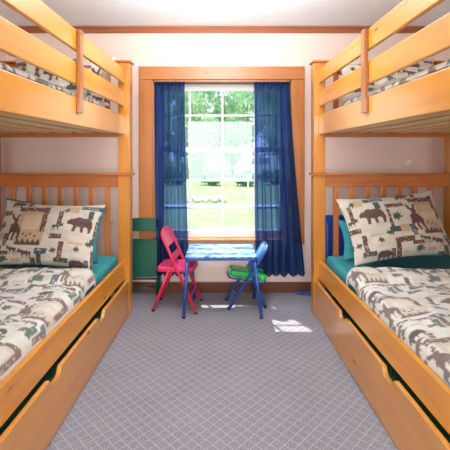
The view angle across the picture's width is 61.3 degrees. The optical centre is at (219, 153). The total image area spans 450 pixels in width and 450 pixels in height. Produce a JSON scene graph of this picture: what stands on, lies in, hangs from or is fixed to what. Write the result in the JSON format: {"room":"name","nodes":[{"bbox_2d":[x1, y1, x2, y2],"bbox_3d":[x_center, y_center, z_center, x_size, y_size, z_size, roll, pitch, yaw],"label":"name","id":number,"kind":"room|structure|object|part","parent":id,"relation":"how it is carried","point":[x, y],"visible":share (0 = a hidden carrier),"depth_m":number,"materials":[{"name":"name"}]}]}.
{"room":"children's bedroom","nodes":[
{"label":"children's bedroom","id":0,"kind":"room"},
{"bbox_2d":[0,51,6,227],"bbox_3d":[-1.876,0.047,0.630,0.120,2.259,5.500,0,0,0],"label":"wall","id":1,"kind":"structure","parent":0,"point":[3,56],"depth_m":3.19,"materials":[{"name":"paint"}]},
{"bbox_2d":[46,292,397,449],"bbox_3d":[0.043,1.226,0.630,3.958,0.100,5.500,0,0,0],"label":"floor","id":2,"kind":"structure","parent":0,"point":[217,377],"depth_m":1.94,"materials":[{"name":"carpet"}]},
{"bbox_2d":[0,0,134,449],"bbox_3d":[-1.211,0.248,1.775,1.099,1.855,2.174,0,0,1],"label":"bunk bed","id":3,"kind":"object","parent":2,"relation":"on","point":[28,108],"visible":0.8,"depth_m":1.87,"materials":[{"name":"brown wood"}]},
{"bbox_3d":[-1.691,-0.262,2.818,0.085,0.805,0.085,0,0,1],"label":"post","id":4,"kind":"part","parent":3,"relation":"part of","materials":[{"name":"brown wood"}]},
{"bbox_3d":[-1.691,0.666,2.818,0.085,1.020,0.085,0,0,1],"label":"post","id":5,"kind":"part","parent":3,"relation":"part of","materials":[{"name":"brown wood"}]},
{"bbox_2d":[0,296,112,435],"bbox_3d":[-1.136,1.066,1.774,0.800,0.130,1.860,0,0,1],"label":"mattress","id":6,"kind":"object","parent":3,"relation":"in","point":[50,374],"visible":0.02,"depth_m":1.73,"materials":[{"name":"green fabric"}]},
{"bbox_2d":[1,69,114,111],"bbox_3d":[-1.216,-0.231,1.778,0.949,0.134,1.966,0,0,1],"label":"mattress","id":7,"kind":"object","parent":3,"relation":"on","point":[1,69],"visible":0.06,"depth_m":1.61,"materials":[{"name":"white fabric"}]},
{"bbox_2d":[0,62,99,105],"bbox_3d":[-1.218,-0.313,1.582,0.927,0.046,1.540,0,0,1],"label":"quilt","id":8,"kind":"object","parent":7,"relation":"on","point":[3,66],"visible":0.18,"depth_m":1.59,"materials":[{"name":"beige fabric"}]},
{"bbox_2d":[15,57,115,105],"bbox_3d":[-1.070,-0.495,2.560,0.703,0.362,0.170,0,0,0],"label":"pillow","id":9,"kind":"object","parent":7,"relation":"on","point":[20,65],"visible":0.21,"depth_m":2.54,"materials":[{"name":"beige fabric"}]},
{"bbox_2d":[0,256,116,297],"bbox_3d":[-1.223,0.816,1.779,0.935,0.174,1.966,0,0,1],"label":"mattress","id":10,"kind":"object","parent":3,"relation":"on","point":[105,265],"visible":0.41,"depth_m":2.46,"materials":[{"name":"teal fabric"}]},
{"bbox_2d":[0,267,95,381],"bbox_3d":[-1.212,0.719,1.529,0.942,0.130,1.432,0,0,1],"label":"quilt","id":11,"kind":"object","parent":10,"relation":"on","point":[33,301],"visible":0.99,"depth_m":1.79,"materials":[{"name":"beige fabric"}]},
{"bbox_2d":[0,200,104,270],"bbox_3d":[-1.114,0.518,2.455,0.682,0.419,0.244,0,0,2],"label":"pillow","id":12,"kind":"object","parent":10,"relation":"on","point":[31,234],"visible":0.98,"depth_m":2.39,"materials":[{"name":"beige fabric"}]},
{"bbox_2d":[6,198,106,263],"bbox_3d":[-1.152,0.517,2.581,0.735,0.426,0.145,0,0,0],"label":"pillow","id":13,"kind":"object","parent":10,"relation":"on","point":[94,256],"visible":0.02,"depth_m":2.58,"materials":[{"name":"teal fabric"}]},
{"bbox_3d":[-1.194,0.199,2.808,0.910,0.085,0.036,0,0,1],"label":"headboard","id":14,"kind":"part","parent":3,"relation":"part of","materials":[{"name":"brown wood"}]},
{"bbox_3d":[-1.194,-0.174,2.808,0.910,0.100,0.036,0,0,1],"label":"rail","id":15,"kind":"part","parent":3,"relation":"part of","materials":[{"name":"brown wood"}]},
{"bbox_3d":[-0.724,-0.211,1.765,0.024,0.139,1.980,0,0,1],"label":"rail","id":16,"kind":"part","parent":3,"relation":"part of","materials":[{"name":"brown wood"}]},
{"bbox_3d":[-0.724,0.838,1.765,0.024,0.133,1.980,0,0,1],"label":"rail","id":17,"kind":"part","parent":3,"relation":"part of","materials":[{"name":"brown wood"}]},
{"bbox_3d":[-0.722,-0.565,1.765,0.021,0.102,1.980,0,0,1],"label":"guard rail","id":18,"kind":"part","parent":3,"relation":"part of","materials":[{"name":"brown wood"}]},
{"bbox_3d":[-0.722,-0.401,1.765,0.021,0.110,1.980,0,0,1],"label":"guard rail","id":19,"kind":"part","parent":3,"relation":"part of","materials":[{"name":"brown wood"}]},
{"bbox_3d":[-0.692,1.042,1.765,0.021,0.253,1.972,0,0,1],"label":"drawer","id":20,"kind":"part","parent":3,"relation":"part of","materials":[{"name":"brown wood"}]},
{"bbox_3d":[-0.697,-0.262,2.797,0.085,0.805,0.085,0,0,1],"label":"post","id":21,"kind":"part","parent":3,"relation":"part of","materials":[{"name":"brown wood"}]},
{"bbox_3d":[-0.697,0.666,2.797,0.085,1.020,0.085,0,0,1],"label":"post","id":22,"kind":"part","parent":3,"relation":"part of","materials":[{"name":"brown wood"}]},
{"bbox_2d":[132,218,160,294],"bbox_3d":[-0.655,0.856,3.160,0.330,0.640,0.076,0,0,0],"label":"folding chair","id":23,"kind":"object","parent":2,"relation":"on","point":[144,251],"visible":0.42,"depth_m":3.14,"materials":[{"name":"green metal"}]},
{"bbox_3d":[-0.655,0.593,3.185,0.285,0.107,0.016,0,0,0],"label":"panel","id":24,"kind":"part","parent":23,"relation":"part of","materials":[{"name":"green metal"}]},
{"bbox_3d":[-0.655,0.858,3.150,0.270,0.307,0.036,0,0,0],"label":"seat","id":25,"kind":"part","parent":23,"relation":"part of","materials":[{"name":"green metal"}]},
{"bbox_3d":[-0.655,0.858,3.135,0.274,0.308,0.024,0,0,0],"label":"seat frame","id":26,"kind":"part","parent":23,"relation":"part of","materials":[{"name":"green metal"}]},
{"bbox_3d":[-0.523,0.960,3.159,0.016,0.409,0.034,0,0,0],"label":"leg","id":27,"kind":"part","parent":23,"relation":"part of","materials":[{"name":"green metal"}]},
{"bbox_2d":[151,226,202,313],"bbox_3d":[-0.327,0.870,2.944,0.353,0.612,0.286,0,0,6],"label":"folding chair","id":28,"kind":"object","parent":2,"relation":"on","point":[171,265],"visible":0.98,"depth_m":2.88,"materials":[{"name":"pink metal"}]},
{"bbox_3d":[-0.439,1.012,2.841,0.146,0.316,0.022,0,0,6],"label":"leg","id":29,"kind":"part","parent":28,"relation":"part of","materials":[{"name":"red metal"}]},
{"bbox_3d":[-0.415,1.012,3.068,0.146,0.316,0.022,0,0,6],"label":"leg","id":30,"kind":"part","parent":28,"relation":"part of","materials":[{"name":"red metal"}]},
{"bbox_3d":[-0.402,0.642,2.952,0.056,0.106,0.248,0,0,6],"label":"panel","id":31,"kind":"part","parent":28,"relation":"part of","materials":[{"name":"red metal"}]},
{"bbox_3d":[-0.341,0.777,2.946,0.030,0.050,0.248,0,0,6],"label":"panel","id":32,"kind":"part","parent":28,"relation":"part of","materials":[{"name":"metal"}]},
{"bbox_3d":[-0.324,0.873,2.944,0.288,0.014,0.250,0,0,6],"label":"seat frame","id":33,"kind":"part","parent":28,"relation":"part of","materials":[{"name":"red metal"}]},
{"bbox_3d":[-0.324,0.856,2.944,0.278,0.024,0.236,0,0,6],"label":"seat","id":34,"kind":"part","parent":28,"relation":"part of","materials":[{"name":"pink plastic"}]},
{"bbox_2d":[182,244,262,318],"bbox_3d":[0.018,0.956,2.910,0.581,0.440,0.406,0,0,0],"label":"table","id":35,"kind":"object","parent":2,"relation":"on","point":[195,252],"visible":0.98,"depth_m":2.78,"materials":[{"name":"blue metal"}]},
{"bbox_3d":[-0.247,0.963,2.725,0.050,0.404,0.025,0,0,-23],"label":"leg","id":36,"kind":"part","parent":35,"relation":"part of","materials":[{"name":"blue metal"}]},
{"bbox_3d":[-0.223,0.963,3.095,0.051,0.404,0.025,0,0,-22],"label":"leg","id":37,"kind":"part","parent":35,"relation":"part of","materials":[{"name":"blue metal"}]},
{"bbox_3d":[0.263,0.963,3.095,0.056,0.404,0.025,0,0,-18],"label":"leg","id":38,"kind":"part","parent":35,"relation":"part of","materials":[{"name":"blue metal"}]},
{"bbox_3d":[0.272,0.963,2.725,0.073,0.405,0.025,0,0,12],"label":"leg","id":39,"kind":"part","parent":35,"relation":"part of","materials":[{"name":"blue metal"}]},
{"bbox_2d":[225,241,268,309],"bbox_3d":[0.212,0.933,2.975,0.330,0.487,0.216,0,0,-4],"label":"folding chair","id":40,"kind":"object","parent":2,"relation":"on","point":[247,272],"visible":0.89,"depth_m":2.90,"materials":[{"name":"blue metal"}]},
{"bbox_3d":[0.204,0.963,2.974,0.300,0.063,0.180,0,0,-4],"label":"seat frame","id":41,"kind":"part","parent":40,"relation":"part of","materials":[{"name":"blue metal"}]},
{"bbox_3d":[0.210,0.930,2.975,0.292,0.099,0.166,0,0,-4],"label":"seat","id":42,"kind":"part","parent":40,"relation":"part of","materials":[{"name":"green fabric"}]},
{"bbox_3d":[0.298,1.046,2.902,0.116,0.248,0.022,0,0,-4],"label":"leg","id":43,"kind":"part","parent":40,"relation":"part of","materials":[{"name":"blue metal"}]},
{"bbox_3d":[0.321,0.767,2.982,0.079,0.113,0.178,0,0,-4],"label":"panel","id":44,"kind":"part","parent":40,"relation":"part of","materials":[{"name":"blue plastic"}]},
{"bbox_2d":[297,215,345,293],"bbox_3d":[1.215,0.840,3.183,1.150,0.649,0.078,0,0,0],"label":"table","id":45,"kind":"object","parent":2,"relation":"on","point":[328,218],"visible":0.09,"depth_m":3.19,"materials":[{"name":"blue plastic"}]},
{"bbox_3d":[0.900,0.865,3.167,0.018,0.579,0.041,0,0,0],"label":"leg","id":46,"kind":"part","parent":45,"relation":"part of","materials":[{"name":"blue metal"}]},
{"bbox_2d":[309,0,449,449],"bbox_3d":[1.228,0.248,1.771,1.099,1.855,2.174,0,0,-1],"label":"bunk bed","id":47,"kind":"object","parent":2,"relation":"on","point":[420,107],"visible":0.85,"depth_m":1.85,"materials":[{"name":"brown wood"}]},
{"bbox_3d":[0.722,-0.262,2.797,0.085,0.805,0.085,0,0,-1],"label":"post","id":48,"kind":"part","parent":47,"relation":"part of","materials":[{"name":"brown wood"}]},
{"bbox_3d":[0.722,0.666,2.797,0.085,1.020,0.085,0,0,-1],"label":"post","id":49,"kind":"part","parent":47,"relation":"part of","materials":[{"name":"brown wood"}]},
{"bbox_3d":[0.740,-0.565,1.765,0.021,0.102,1.980,0,0,-1],"label":"guard rail","id":50,"kind":"part","parent":47,"relation":"part of","materials":[{"name":"brown wood"}]},
{"bbox_3d":[0.710,1.042,1.764,0.021,0.253,1.972,0,0,-1],"label":"drawer","id":51,"kind":"part","parent":47,"relation":"part of","materials":[{"name":"brown wood"}]},
{"bbox_3d":[0.741,-0.211,1.765,0.024,0.139,1.980,0,0,-1],"label":"rail","id":52,"kind":"part","parent":47,"relation":"part of","materials":[{"name":"brown wood"}]},
{"bbox_3d":[0.741,0.838,1.765,0.024,0.133,1.980,0,0,-1],"label":"rail","id":53,"kind":"part","parent":47,"relation":"part of","materials":[{"name":"brown wood"}]},
{"bbox_3d":[0.740,-0.401,1.765,0.021,0.110,1.980,0,0,-1],"label":"guard rail","id":54,"kind":"part","parent":47,"relation":"part of","materials":[{"name":"brown wood"}]},
{"bbox_3d":[1.219,0.199,2.804,0.910,0.085,0.036,0,0,-1],"label":"headboard","id":55,"kind":"part","parent":47,"relation":"part of","materials":[{"name":"brown wood"}]},
{"bbox_3d":[1.219,-0.174,2.804,0.910,0.100,0.036,0,0,-1],"label":"rail","id":56,"kind":"part","parent":47,"relation":"part of","materials":[{"name":"brown wood"}]},
{"bbox_2d":[326,67,447,112],"bbox_3d":[1.233,-0.231,1.774,0.949,0.134,1.966,0,0,-1],"label":"mattress","id":57,"kind":"object","parent":47,"relation":"on","point":[447,67],"visible":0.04,"depth_m":1.60,"materials":[{"name":"white fabric"}]},
{"bbox_2d":[341,58,433,105],"bbox_3d":[1.144,-0.493,2.562,0.693,0.355,0.179,0,0,0],"label":"pillow","id":58,"kind":"object","parent":57,"relation":"on","point":[422,65],"visible":0.2,"depth_m":2.53,"materials":[{"name":"beige fabric"}]},
{"bbox_2d":[344,58,449,105],"bbox_3d":[1.234,-0.312,1.578,0.927,0.046,1.540,0,0,-1],"label":"quilt","id":59,"kind":"object","parent":57,"relation":"on","point":[445,64],"visible":0.22,"depth_m":1.56,"materials":[{"name":"beige fabric"}]},
{"bbox_2d":[326,255,449,295],"bbox_3d":[1.240,0.816,1.774,0.935,0.174,1.966,0,0,-1],"label":"mattress","id":60,"kind":"object","parent":47,"relation":"on","point":[341,268],"visible":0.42,"depth_m":2.53,"materials":[{"name":"teal fabric"}]},
{"bbox_2d":[337,220,444,260],"bbox_3d":[1.160,0.575,2.584,0.711,0.280,0.128,0,0,0],"label":"pillow","id":61,"kind":"object","parent":60,"relation":"on","point":[348,247],"visible":0.12,"depth_m":2.56,"materials":[{"name":"teal fabric"}]},
{"bbox_2d":[336,190,449,265],"bbox_3d":[1.149,0.472,2.484,0.720,0.446,0.250,0,0,-6],"label":"pillow","id":62,"kind":"object","parent":60,"relation":"on","point":[410,224],"visible":1,"depth_m":2.42,"materials":[{"name":"beige fabric"}]},
{"bbox_2d":[346,267,449,387],"bbox_3d":[1.227,0.719,1.534,0.944,0.133,1.454,0,0,-1],"label":"quilt","id":63,"kind":"object","parent":60,"relation":"on","point":[414,304],"visible":1,"depth_m":1.78,"materials":[{"name":"beige fabric"}]},
{"bbox_2d":[330,296,449,442],"bbox_3d":[1.153,1.066,1.770,0.800,0.130,1.860,0,0,-1],"label":"mattress","id":64,"kind":"object","parent":47,"relation":"in","point":[394,376],"visible":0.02,"depth_m":1.71,"materials":[{"name":"green fabric"}]},
{"bbox_3d":[1.717,-0.262,2.810,0.085,0.805,0.085,0,0,-1],"label":"post","id":65,"kind":"part","parent":47,"relation":"part of","materials":[{"name":"brown wood"}]},
{"bbox_3d":[1.717,0.666,2.810,0.085,1.020,0.085,0,0,-1],"label":"post","id":66,"kind":"part","parent":47,"relation":"part of","materials":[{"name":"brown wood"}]},
{"bbox_2d":[7,33,442,281],"bbox_3d":[0.043,0.047,3.310,3.718,2.259,0.140,0,0,0],"label":"wall","id":67,"kind":"structure","parent":0,"point":[24,154],"depth_m":3.24,"materials":[{"name":"paint"}]},
{"bbox_2d":[139,66,304,244],"bbox_3d":[0.015,0.013,3.288,1.403,1.509,0.185,0,0,0],"label":"window","id":68,"kind":"structure","parent":67,"relation":"in","point":[148,75],"depth_m":3.22,"materials":[{"name":"brown wood"}]},
{"bbox_3d":[0.017,0.730,3.288,1.237,0.018,0.185,0,0,0],"label":"sill","id":69,"kind":"part","parent":68,"relation":"part of","materials":[{"name":"brown wood"}]},
{"bbox_3d":[0.017,-0.305,3.350,1.087,0.582,0.028,0,0,0],"label":"sash","id":70,"kind":"part","parent":68,"relation":"part of","materials":[{"name":"glass"}]},
{"bbox_3d":[0.017,0.322,3.315,1.087,0.762,0.028,0,0,0],"label":"sash","id":71,"kind":"part","parent":68,"relation":"part of","materials":[{"name":"glass"}]},
{"bbox_3d":[0.017,0.052,3.330,1.147,1.337,0.080,0,0,0],"label":"frame","id":72,"kind":"part","parent":68,"relation":"part of","materials":[{"name":"white plastic"}]},
{"bbox_2d":[158,83,285,83],"bbox_3d":[0.017,-0.597,3.234,1.145,0.012,0.012,0,0,0],"label":"curtain rod","id":73,"kind":"object","parent":68,"relation":"attached to","point":[158,83],"visible":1,"depth_m":3.23,"materials":[{"name":"metal"}]},
{"bbox_2d":[154,82,187,276],"bbox_3d":[-0.410,0.199,3.177,0.306,1.622,0.140,0,0,0],"label":"curtain","id":74,"kind":"object","parent":73,"relation":"hanging from","point":[169,99],"visible":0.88,"depth_m":3.19,"materials":[{"name":"blue fabric"}]},
{"bbox_2d":[254,82,304,277],"bbox_3d":[0.495,0.200,3.177,0.422,1.622,0.143,0,0,0],"label":"curtain","id":75,"kind":"object","parent":73,"relation":"hanging from","point":[277,218],"visible":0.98,"depth_m":3.17,"materials":[{"name":"blue fabric"}]},
{"bbox_3d":[0.015,-0.686,3.227,1.403,0.111,0.026,0,0,0],"label":"head casing","id":76,"kind":"part","parent":68,"relation":"part of","materials":[{"name":"brown wood"}]},
{"bbox_2d":[18,26,425,32],"bbox_3d":[0.043,-1.055,3.227,3.718,0.055,0.026,0,0,0],"label":"trim","id":77,"kind":"structure","parent":67,"relation":"attached to","point":[29,29],"depth_m":3.22,"materials":[{"name":"brown wood"}]},
{"bbox_2d":[114,282,329,291],"bbox_3d":[0.043,1.132,3.232,3.688,0.088,0.015,0,0,0],"label":"baseboard","id":78,"kind":"structure","parent":67,"relation":"attached to","point":[172,286],"depth_m":3.23,"materials":[{"name":"brown wood"}]},
{"bbox_2d":[406,160,411,166],"bbox_3d":[1.607,0.081,3.223,0.051,0.051,0.034,0,0,0],"label":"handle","id":79,"kind":"object","parent":67,"relation":"attached to","point":[408,163],"visible":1,"depth_m":3.23,"materials":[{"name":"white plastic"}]},
{"bbox_2d":[0,0,449,25],"bbox_3d":[0.043,-1.143,0.630,3.958,0.120,5.500,0,0,0],"label":"ceiling","id":80,"kind":"structure","parent":0,"point":[74,12],"depth_m":2.91,"materials":[{"name":"white paint"}]},
{"bbox_2d":[443,48,449,60],"bbox_3d":[1.961,0.047,0.630,0.120,2.259,5.500,0,0,0],"label":"wall","id":81,"kind":"structure","parent":0,"point":[446,54],"depth_m":3.19,"materials":[{"name":"paint"}]},
{"label":"outside","id":82,"kind":"structure","parent":0,"visible":0},
{"bbox_2d":[186,162,253,229],"bbox_3d":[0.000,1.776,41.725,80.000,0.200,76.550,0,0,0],"label":"lawn","id":83,"kind":"structure","parent":82,"point":[234,194],"depth_m":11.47,"materials":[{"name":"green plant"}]},
{"bbox_2d":[186,156,199,178],"bbox_3d":[-2.013,0.939,25.803,1.327,1.562,1.416,0,0,0],"label":"bush","id":84,"kind":"object","parent":83,"relation":"on","point":[194,169],"visible":0.7,"depth_m":25.55,"materials":[{"name":"green plant"}]},
{"bbox_2d":[185,91,206,157],"bbox_3d":[-3.002,-2.804,30.292,4.040,8.979,4.466,0,0,-40],"label":"tree","id":85,"kind":"object","parent":83,"relation":"on","point":[194,120],"visible":0.21,"depth_m":29.61,"materials":[{"name":"green plant"}]},
{"bbox_2d":[193,198,200,202],"bbox_3d":[-0.792,1.619,13.188,0.263,0.194,0.253,0,0,0],"label":"rock","id":86,"kind":"object","parent":83,"relation":"on","point":[196,200],"visible":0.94,"depth_m":13.10,"materials":[{"name":"white stone"}]},
{"bbox_2d":[185,91,218,158],"bbox_3d":[-1.958,-5.113,38.102,4.379,13.597,5.753,0,0,0],"label":"tree","id":87,"kind":"object","parent":83,"relation":"on","point":[206,108],"visible":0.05,"depth_m":37.71,"materials":[{"name":"green plant"}]},
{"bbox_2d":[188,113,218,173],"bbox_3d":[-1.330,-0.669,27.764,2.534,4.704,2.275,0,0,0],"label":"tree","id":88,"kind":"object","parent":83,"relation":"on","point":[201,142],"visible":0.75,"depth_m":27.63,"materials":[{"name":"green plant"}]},
{"bbox_2d":[196,170,224,184],"bbox_3d":[-0.485,1.296,20.579,1.490,0.884,1.175,0,0,42],"label":"bush","id":89,"kind":"object","parent":83,"relation":"on","point":[208,175],"visible":0.64,"depth_m":20.26,"materials":[{"name":"green plant"}]},
{"bbox_2d":[210,197,217,202],"bbox_3d":[-0.198,1.613,13.185,0.275,0.212,0.280,0,0,0],"label":"rock","id":90,"kind":"object","parent":83,"relation":"on","point":[213,200],"visible":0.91,"depth_m":13.08,"materials":[{"name":"white stone"}]},
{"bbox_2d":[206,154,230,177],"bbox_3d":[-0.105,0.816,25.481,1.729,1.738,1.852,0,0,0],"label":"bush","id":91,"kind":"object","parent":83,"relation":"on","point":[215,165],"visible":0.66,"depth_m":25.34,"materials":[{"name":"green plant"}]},
{"bbox_2d":[187,205,253,205],"bbox_3d":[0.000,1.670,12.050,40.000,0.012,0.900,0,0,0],"label":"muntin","id":92,"kind":"object","parent":83,"relation":"on","point":[187,205],"visible":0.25,"depth_m":12.28,"materials":[{"name":"white wood"}]},
{"bbox_2d":[194,91,253,164],"bbox_3d":[0.186,-3.299,31.508,4.469,9.966,4.914,0,0,24],"label":"tree","id":93,"kind":"object","parent":83,"relation":"on","point":[217,101],"visible":0.4,"depth_m":31.54,"materials":[{"name":"green plant"}]},
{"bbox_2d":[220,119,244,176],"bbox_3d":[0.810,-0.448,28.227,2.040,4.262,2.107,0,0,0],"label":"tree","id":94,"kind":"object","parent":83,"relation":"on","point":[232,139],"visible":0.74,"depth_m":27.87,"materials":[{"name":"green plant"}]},
{"bbox_2d":[217,91,253,162],"bbox_3d":[2.231,-5.595,42.126,5.847,14.561,5.544,0,0,0],"label":"tree","id":95,"kind":"object","parent":83,"relation":"on","point":[227,91],"visible":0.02,"depth_m":41.66,"materials":[{"name":"green plant"}]},
{"bbox_2d":[225,91,253,161],"bbox_3d":[2.650,-4.068,37.364,4.936,11.505,3.789,0,0,0],"label":"tree","id":96,"kind":"object","parent":83,"relation":"on","point":[247,128],"visible":0.31,"depth_m":36.69,"materials":[{"name":"green plant"}]},
{"bbox_2d":[233,172,253,185],"bbox_3d":[1.319,1.308,19.979,1.334,0.878,1.499,0,0,0],"label":"bush","id":97,"kind":"object","parent":83,"relation":"on","point":[244,175],"visible":0.63,"depth_m":19.74,"materials":[{"name":"green plant"}]},
{"bbox_2d":[239,156,253,173],"bbox_3d":[3.125,0.901,27.985,3.340,1.548,1.530,0,0,0],"label":"van","id":98,"kind":"object","parent":83,"relation":"on","point":[247,164],"visible":0.3,"depth_m":27.25,"materials":[{"name":"white metal"}]},
{"bbox_2d":[247,178,248,209],"bbox_3d":[0.830,1.201,11.300,0.044,0.950,0.044,0,0,0],"label":"post","id":99,"kind":"object","parent":83,"relation":"on","point":[247,178],"visible":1,"depth_m":11.28,"materials":[{"name":"white plastic"}]}
]}

